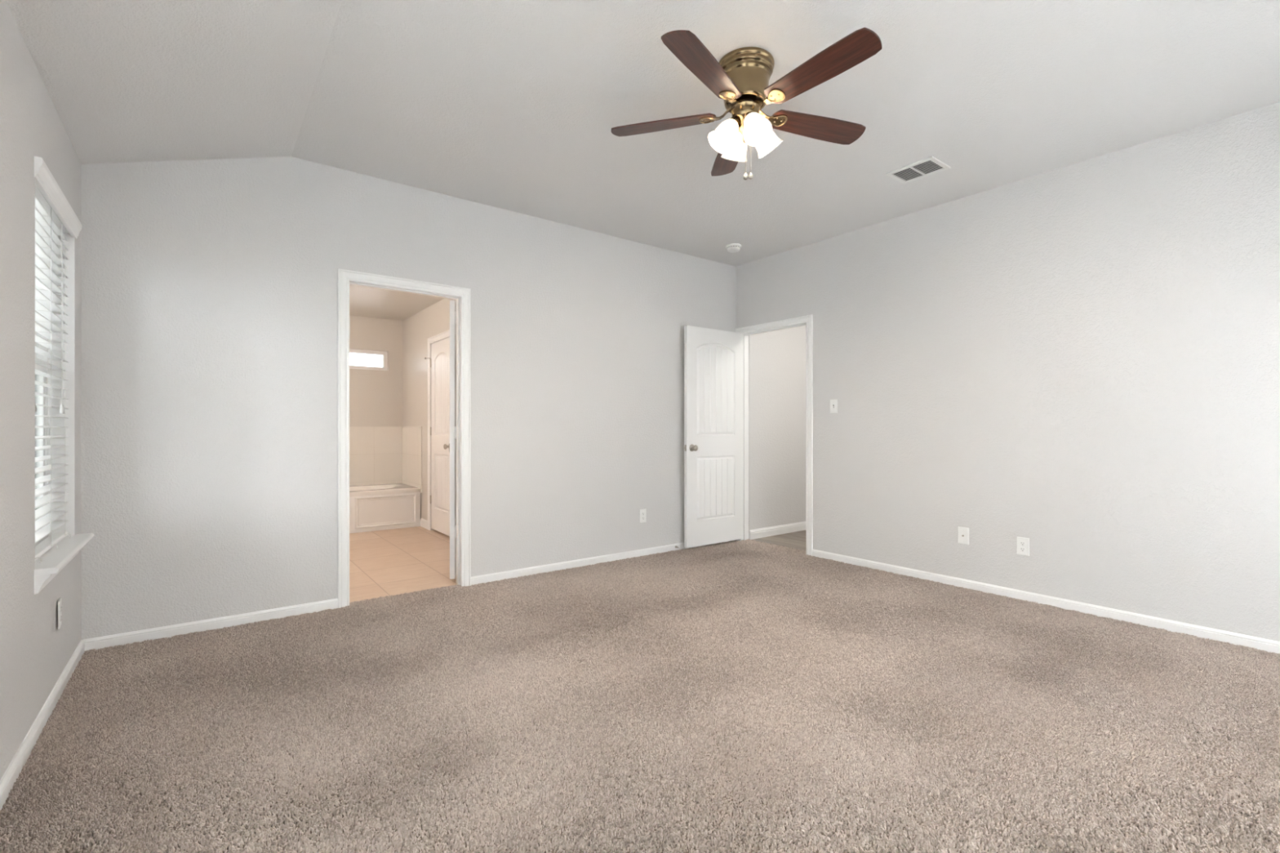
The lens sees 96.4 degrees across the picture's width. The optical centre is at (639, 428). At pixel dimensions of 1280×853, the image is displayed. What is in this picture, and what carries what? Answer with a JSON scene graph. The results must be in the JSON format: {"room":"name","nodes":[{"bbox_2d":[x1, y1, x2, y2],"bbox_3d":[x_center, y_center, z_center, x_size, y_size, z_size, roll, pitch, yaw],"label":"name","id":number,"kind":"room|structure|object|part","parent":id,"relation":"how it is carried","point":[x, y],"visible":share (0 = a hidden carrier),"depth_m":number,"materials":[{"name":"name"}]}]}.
{"room":"empty bedroom","nodes":[
{"label":"empty bedroom","id":0,"kind":"room"},
{"bbox_2d":[0,0,80,780],"bbox_3d":[-1.426,-0.307,0.935,0.160,2.960,4.758,0,0,-37],"label":"wall","id":1,"kind":"structure","parent":0,"point":[34,654],"depth_m":1.95,"materials":[{"name":"white paint"}]},
{"bbox_2d":[0,640,84,810],"bbox_3d":[-1.402,1.098,1.048,0.014,0.071,4.608,0,0,-37],"label":"baseboard","id":2,"kind":"structure","parent":1,"relation":"attached to","point":[15,768],"depth_m":2.05,"materials":[{"name":"white wood"}]},
{"bbox_2d":[35,232,74,546],"bbox_3d":[-2.514,-0.232,2.363,0.154,1.490,0.820,0,0,-37],"label":"window","id":3,"kind":"structure","parent":1,"relation":"in","point":[68,526],"depth_m":2.71,"materials":[{"name":"white plastic"}]},
{"bbox_3d":[-2.558,-0.587,2.329,0.026,0.690,0.730,0,0,-37],"label":"sash","id":4,"kind":"part","parent":3,"relation":"part of","materials":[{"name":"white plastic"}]},
{"bbox_3d":[-2.536,0.093,2.346,0.004,0.670,0.650,0,0,-37],"label":"pane","id":5,"kind":"part","parent":3,"relation":"part of","materials":[{"name":"clear glass"}]},
{"bbox_3d":[-2.536,0.093,2.346,0.026,0.750,0.730,0,0,-37],"label":"sash","id":6,"kind":"part","parent":3,"relation":"part of","materials":[{"name":"white plastic"}]},
{"bbox_2d":[34,155,81,563],"bbox_3d":[-2.475,-0.238,2.394,0.100,1.498,0.850,0,0,-37],"label":"window blind","id":7,"kind":"object","parent":3,"relation":"attached to","point":[55,216],"visible":0.6,"depth_m":2.42,"materials":[{"name":"white plastic"}]},
{"bbox_3d":[-2.489,-0.216,2.383,0.055,1.422,0.002,0,0,-37],"label":"ladder cord","id":8,"kind":"part","parent":7,"relation":"part of","materials":[{"name":"white fabric"}]},
{"bbox_3d":[-2.489,0.498,2.382,0.050,0.018,0.798,0,0,-37],"label":"rail","id":9,"kind":"part","parent":7,"relation":"part of","materials":[{"name":"white plastic"}]},
{"bbox_3d":[-2.677,-0.216,2.630,0.055,1.422,0.002,0,0,-37],"label":"ladder cord","id":10,"kind":"part","parent":7,"relation":"part of","materials":[{"name":"white fabric"}]},
{"bbox_3d":[-2.587,-0.515,2.562,0.004,0.824,0.014,0,0,-37],"label":"lift cord","id":11,"kind":"part","parent":7,"relation":"part of","materials":[{"name":"white fabric"}]},
{"bbox_2d":[57,597,62,629],"bbox_3d":[-2.448,0.780,2.415,0.011,0.116,0.072,0,0,-41],"label":"wall outlet","id":12,"kind":"object","parent":1,"relation":"attached to","point":[59,606],"visible":1,"depth_m":2.39,"materials":[{"name":"white plastic"}]},
{"bbox_3d":[-2.448,0.780,2.415,0.006,0.116,0.072,0,0,-41],"label":"plate","id":13,"kind":"part","parent":12,"relation":"part of","materials":[{"name":"white plastic"}]},
{"bbox_2d":[34,533,94,594],"bbox_3d":[-2.469,0.557,2.416,0.147,0.090,0.881,0,0,-37],"label":"window sill","id":14,"kind":"structure","parent":1,"relation":"attached to","point":[54,560],"depth_m":2.28,"materials":[{"name":"white wood"}]},
{"bbox_3d":[-2.436,0.568,2.425,0.043,0.068,0.856,0,0,-37],"label":"apron moulding","id":15,"kind":"part","parent":14,"relation":"part of","materials":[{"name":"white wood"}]},
{"bbox_2d":[349,315,402,426],"bbox_3d":[-4.022,-0.307,6.466,2.750,2.960,0.160,0,0,-37],"label":"wall","id":16,"kind":"structure","parent":0,"point":[375,397],"depth_m":6.99,"materials":[{"name":"grey paint"}]},
{"bbox_2d":[349,348,387,370],"bbox_3d":[-3.619,-0.831,6.781,1.162,0.243,0.070,0,0,-37],"label":"window","id":17,"kind":"structure","parent":16,"relation":"in","point":[384,354],"depth_m":7.00,"materials":[{"name":"white plastic"}]},
{"bbox_2d":[349,284,444,320],"bbox_3d":[-2.991,-1.397,5.117,2.750,0.100,3.557,0,0,-37],"label":"ceiling","id":18,"kind":"structure","parent":0,"point":[364,301],"depth_m":6.17,"materials":[{"name":"grey paint"}]},
{"bbox_2d":[80,156,735,639],"bbox_3d":[-0.974,-0.237,4.347,5.020,3.100,0.115,0,0,-37],"label":"wall","id":19,"kind":"structure","parent":0,"point":[209,287],"depth_m":3.46,"materials":[{"name":"white paint"}]},
{"bbox_2d":[82,598,337,652],"bbox_3d":[-2.343,1.098,3.220,1.156,0.071,0.014,0,0,-37],"label":"baseboard","id":20,"kind":"structure","parent":19,"relation":"attached to","point":[170,631],"depth_m":3.17,"materials":[{"name":"white wood"}]},
{"bbox_2d":[337,268,471,608],"bbox_3d":[-1.581,0.065,3.872,0.847,2.120,0.132,0,0,-37],"label":"door frame","id":21,"kind":"structure","parent":19,"relation":"attached to","point":[462,295],"depth_m":3.88,"materials":[{"name":"white wood"}]},
{"bbox_2d":[448,300,456,578],"bbox_3d":[-1.440,0.082,4.484,0.159,2.018,0.716,0,0,-13],"label":"door","id":22,"kind":"structure","parent":19,"relation":"in","point":[452,449],"depth_m":4.15,"materials":[{"name":"white wood"}]},
{"bbox_2d":[471,541,728,585],"bbox_3d":[-0.129,1.098,4.911,2.722,0.071,0.014,0,0,-37],"label":"baseboard","id":23,"kind":"structure","parent":19,"relation":"attached to","point":[517,573],"depth_m":4.58,"materials":[{"name":"white wood"}]},
{"bbox_2d":[639,509,646,523],"bbox_3d":[0.027,0.770,5.034,0.072,0.116,0.008,0,0,-37],"label":"wall outlet","id":24,"kind":"object","parent":19,"relation":"attached to","point":[642,513],"visible":1,"depth_m":5.03,"materials":[{"name":"white plastic"}]},
{"bbox_2d":[402,297,456,520],"bbox_3d":[-1.895,-0.237,5.853,0.115,3.100,3.397,0,0,-37],"label":"wall","id":25,"kind":"structure","parent":0,"point":[433,320],"depth_m":6.57,"materials":[{"name":"grey paint"}]},
{"bbox_2d":[420,518,427,529],"bbox_3d":[-2.422,1.087,6.437,0.014,0.121,0.270,0,0,-37],"label":"baseboard","id":26,"kind":"structure","parent":25,"relation":"attached to","point":[424,523],"depth_m":6.43,"materials":[{"name":"white ceramic"}]},
{"bbox_2d":[424,337,449,536],"bbox_3d":[-2.118,0.086,6.032,0.097,2.022,0.722,0,0,-37],"label":"door","id":27,"kind":"structure","parent":25,"relation":"in","point":[440,350],"depth_m":6.02,"materials":[{"name":"white wood"}]},
{"bbox_3d":[-1.951,0.185,5.784,0.062,0.065,0.065,0,0,-37],"label":"knob","id":28,"kind":"part","parent":27,"relation":"part of","materials":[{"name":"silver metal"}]},
{"bbox_2d":[427,329,449,530],"bbox_3d":[-2.075,0.066,6.029,0.078,2.119,0.800,0,0,-37],"label":"door frame","id":29,"kind":"structure","parent":25,"relation":"attached to","point":[445,335],"depth_m":6.28,"materials":[{"name":"white wood"}]},
{"bbox_2d":[0,526,1279,852],"bbox_3d":[-0.023,1.176,4.317,6.495,0.114,8.430,0,0,-37],"label":"floor","id":30,"kind":"structure","parent":0,"point":[987,757],"depth_m":2.13,"materials":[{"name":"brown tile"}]},
{"bbox_2d":[349,483,420,533],"bbox_3d":[-3.385,0.901,6.350,1.629,0.436,0.778,0,0,-37],"label":"bathtub","id":31,"kind":"object","parent":30,"relation":"on","point":[372,508],"visible":0.45,"depth_m":6.33,"materials":[{"name":"white plastic"}]},
{"bbox_3d":[-2.795,0.910,6.320,0.638,0.337,0.014,0,0,-37],"label":"apron moulding","id":32,"kind":"part","parent":31,"relation":"part of","materials":[{"name":"white plastic"}]},
{"bbox_2d":[349,426,422,493],"bbox_3d":[-3.599,0.550,6.185,2.190,1.138,0.800,0,0,-37],"label":"tub surround","id":33,"kind":"object","parent":30,"relation":"on","point":[378,455],"visible":0.33,"depth_m":6.94,"materials":[{"name":"white tile"}]},
{"bbox_3d":[-3.843,0.358,6.496,2.180,0.754,0.010,0,0,-37],"label":"panel","id":34,"kind":"part","parent":33,"relation":"part of","materials":[{"name":"white tile"}]},
{"bbox_3d":[-2.733,0.358,6.847,0.010,0.754,0.800,0,0,-37],"label":"panel","id":35,"kind":"part","parent":33,"relation":"part of","materials":[{"name":"white tile"}]},
{"bbox_2d":[0,539,1279,852],"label":"carpet","id":36,"kind":"object","parent":30,"relation":"on","point":[725,565],"depth_m":2.17,"materials":[{"name":"beige carpet"}]},
{"bbox_2d":[5,0,1279,266],"bbox_3d":[0.499,-1.571,2.419,5.020,0.592,4.778,0,0,-37],"label":"ceiling","id":37,"kind":"structure","parent":0,"point":[513,105],"depth_m":2.69,"materials":[{"name":"white paint"}]},
{"bbox_2d":[725,243,741,252],"bbox_3d":[0.833,-1.602,5.098,0.136,0.049,0.136,0,0,-37],"label":"smoke detector","id":38,"kind":"object","parent":37,"relation":"attached to","point":[732,247],"visible":1,"depth_m":5.06,"materials":[{"name":"white plastic"}]},
{"bbox_2d":[610,26,882,180],"bbox_3d":[0.502,-1.363,2.522,1.209,0.528,1.162,0,0,-37],"label":"ceiling fan","id":39,"kind":"object","parent":37,"relation":"hanging from","point":[741,77],"visible":1,"depth_m":2.47,"materials":[{"name":"brown wood"}]},
{"bbox_3d":[0.107,-1.414,2.668,0.499,0.007,0.136,0,12,16],"label":"blade","id":40,"kind":"part","parent":39,"relation":"part of","materials":[{"name":"brown wood"}]},
{"bbox_3d":[0.257,-1.414,2.247,0.136,0.007,0.499,14,8,34],"label":"blade","id":41,"kind":"part","parent":39,"relation":"part of","materials":[{"name":"brown wood"}]},
{"bbox_3d":[0.384,-1.310,2.538,0.126,0.118,0.126,36,-8,-12],"label":"lamp shade","id":42,"kind":"part","parent":39,"relation":"part of","materials":[{"name":"white glass"}]},
{"bbox_3d":[0.390,-1.319,2.540,0.049,0.081,0.049,36,-8,-12],"label":"bulb","id":43,"kind":"part","parent":39,"relation":"part of","materials":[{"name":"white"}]},
{"bbox_3d":[0.461,-1.414,2.941,0.136,0.007,0.499,-12,0,-2],"label":"blade","id":44,"kind":"part","parent":39,"relation":"part of","materials":[{"name":"brown wood"}]},
{"bbox_3d":[0.449,-1.310,2.648,0.126,0.118,0.126,0,35,-14],"label":"lamp shade","id":45,"kind":"part","parent":39,"relation":"part of","materials":[{"name":"white glass"}]},
{"bbox_3d":[0.467,-1.248,2.534,0.005,0.240,0.010,0,0,-1],"label":"pull chain","id":46,"kind":"part","parent":39,"relation":"part of","materials":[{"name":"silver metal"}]},
{"bbox_3d":[0.488,-1.250,2.534,0.005,0.237,0.011,0,0,-37],"label":"pull chain","id":47,"kind":"part","parent":39,"relation":"part of","materials":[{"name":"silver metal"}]},
{"bbox_3d":[0.492,-1.319,2.479,0.049,0.081,0.049,0,-35,-14],"label":"bulb","id":48,"kind":"part","parent":39,"relation":"part of","materials":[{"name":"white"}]},
{"bbox_3d":[0.494,-1.310,2.474,0.126,0.118,0.126,0,-35,-14],"label":"lamp shade","id":49,"kind":"part","parent":39,"relation":"part of","materials":[{"name":"white glass"}]},
{"bbox_3d":[0.559,-1.310,2.583,0.126,0.118,0.126,-36,8,-12],"label":"lamp shade","id":50,"kind":"part","parent":39,"relation":"part of","materials":[{"name":"white glass"}]},
{"bbox_3d":[0.830,-1.414,2.688,0.499,0.007,0.136,0,-12,-20],"label":"blade","id":51,"kind":"part","parent":39,"relation":"part of","materials":[{"name":"brown wood"}]},
{"bbox_3d":[0.704,-1.414,2.260,0.136,0.007,0.499,15,-9,-37],"label":"blade","id":52,"kind":"part","parent":39,"relation":"part of","materials":[{"name":"brown wood"}]},
{"bbox_2d":[884,155,951,184],"bbox_3d":[1.748,-1.621,3.605,0.240,0.011,0.297,0,0,-37],"label":"ceiling vent","id":53,"kind":"object","parent":37,"relation":"in","point":[925,167],"visible":1,"depth_m":3.60,"materials":[{"name":"white metal"}]},
{"bbox_2d":[683,324,742,548],"bbox_3d":[0.714,0.076,5.453,0.768,2.030,0.159,0,0,-37],"label":"door","id":54,"kind":"structure","parent":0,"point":[713,447],"depth_m":5.42,"materials":[{"name":"white wood"}]},
{"bbox_3d":[0.495,0.179,5.224,0.065,0.065,0.062,0,0,-37],"label":"knob","id":55,"kind":"part","parent":54,"relation":"part of","materials":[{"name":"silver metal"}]},
{"bbox_2d":[748,325,805,539],"bbox_3d":[1.591,-0.307,6.257,1.375,2.960,0.188,0,0,-37],"label":"wall","id":56,"kind":"structure","parent":0,"point":[776,358],"depth_m":6.01,"materials":[{"name":"white paint"}]},
{"bbox_2d":[749,521,805,539],"bbox_3d":[1.652,1.087,6.177,1.375,0.121,0.014,0,0,-37],"label":"baseboard","id":57,"kind":"structure","parent":56,"relation":"attached to","point":[797,526],"depth_m":6.00,"materials":[{"name":"white wood"}]},
{"bbox_2d":[735,101,1279,641],"bbox_3d":[2.454,-0.237,3.900,0.115,3.100,4.758,0,0,-37],"label":"wall","id":58,"kind":"structure","parent":0,"point":[1080,361],"depth_m":3.52,"materials":[{"name":"white paint"}]},
{"bbox_2d":[735,314,813,555],"bbox_3d":[1.283,0.063,5.418,0.132,2.125,0.906,0,0,-37],"label":"door frame","id":59,"kind":"structure","parent":58,"relation":"attached to","point":[807,320],"depth_m":5.07,"materials":[{"name":"white wood"}]},
{"bbox_2d":[830,399,837,413],"bbox_3d":[1.640,-0.187,4.856,0.018,0.116,0.072,0,0,-37],"label":"light switch","id":60,"kind":"object","parent":58,"relation":"attached to","point":[833,402],"visible":1,"depth_m":4.86,"materials":[{"name":"white plastic"}]},
{"bbox_2d":[958,526,968,544],"bbox_3d":[2.272,0.756,4.029,0.017,0.116,0.072,0,0,-37],"label":"cable plate","id":61,"kind":"object","parent":58,"relation":"attached to","point":[963,532],"visible":1,"depth_m":4.03,"materials":[{"name":"white plastic"}]},
{"bbox_2d":[1017,536,1029,555],"bbox_3d":[2.500,0.771,3.738,0.008,0.116,0.072,0,0,-37],"label":"wall outlet","id":62,"kind":"object","parent":58,"relation":"attached to","point":[1023,544],"visible":1,"depth_m":3.73,"materials":[{"name":"white plastic"}]},
{"bbox_2d":[1019,541,1026,546],"bbox_3d":[2.498,0.752,3.736,0.003,0.027,0.034,0,0,-37],"label":"receptacle","id":63,"kind":"object","parent":62,"relation":"attached to","point":[1021,543],"depth_m":3.73,"materials":[{"name":"grey plastic"}]},
{"bbox_2d":[1019,546,1026,551],"bbox_3d":[2.498,0.791,3.736,0.003,0.027,0.034,0,0,-37],"label":"receptacle","id":64,"kind":"object","parent":62,"relation":"attached to","point":[1021,548],"depth_m":3.74,"materials":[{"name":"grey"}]},
{"bbox_2d":[812,549,1279,653],"bbox_3d":[2.635,1.098,3.557,0.014,0.071,3.694,0,0,-37],"label":"baseboard","id":65,"kind":"structure","parent":58,"relation":"attached to","point":[1268,646],"depth_m":3.49,"materials":[{"name":"white wood"}]}
]}

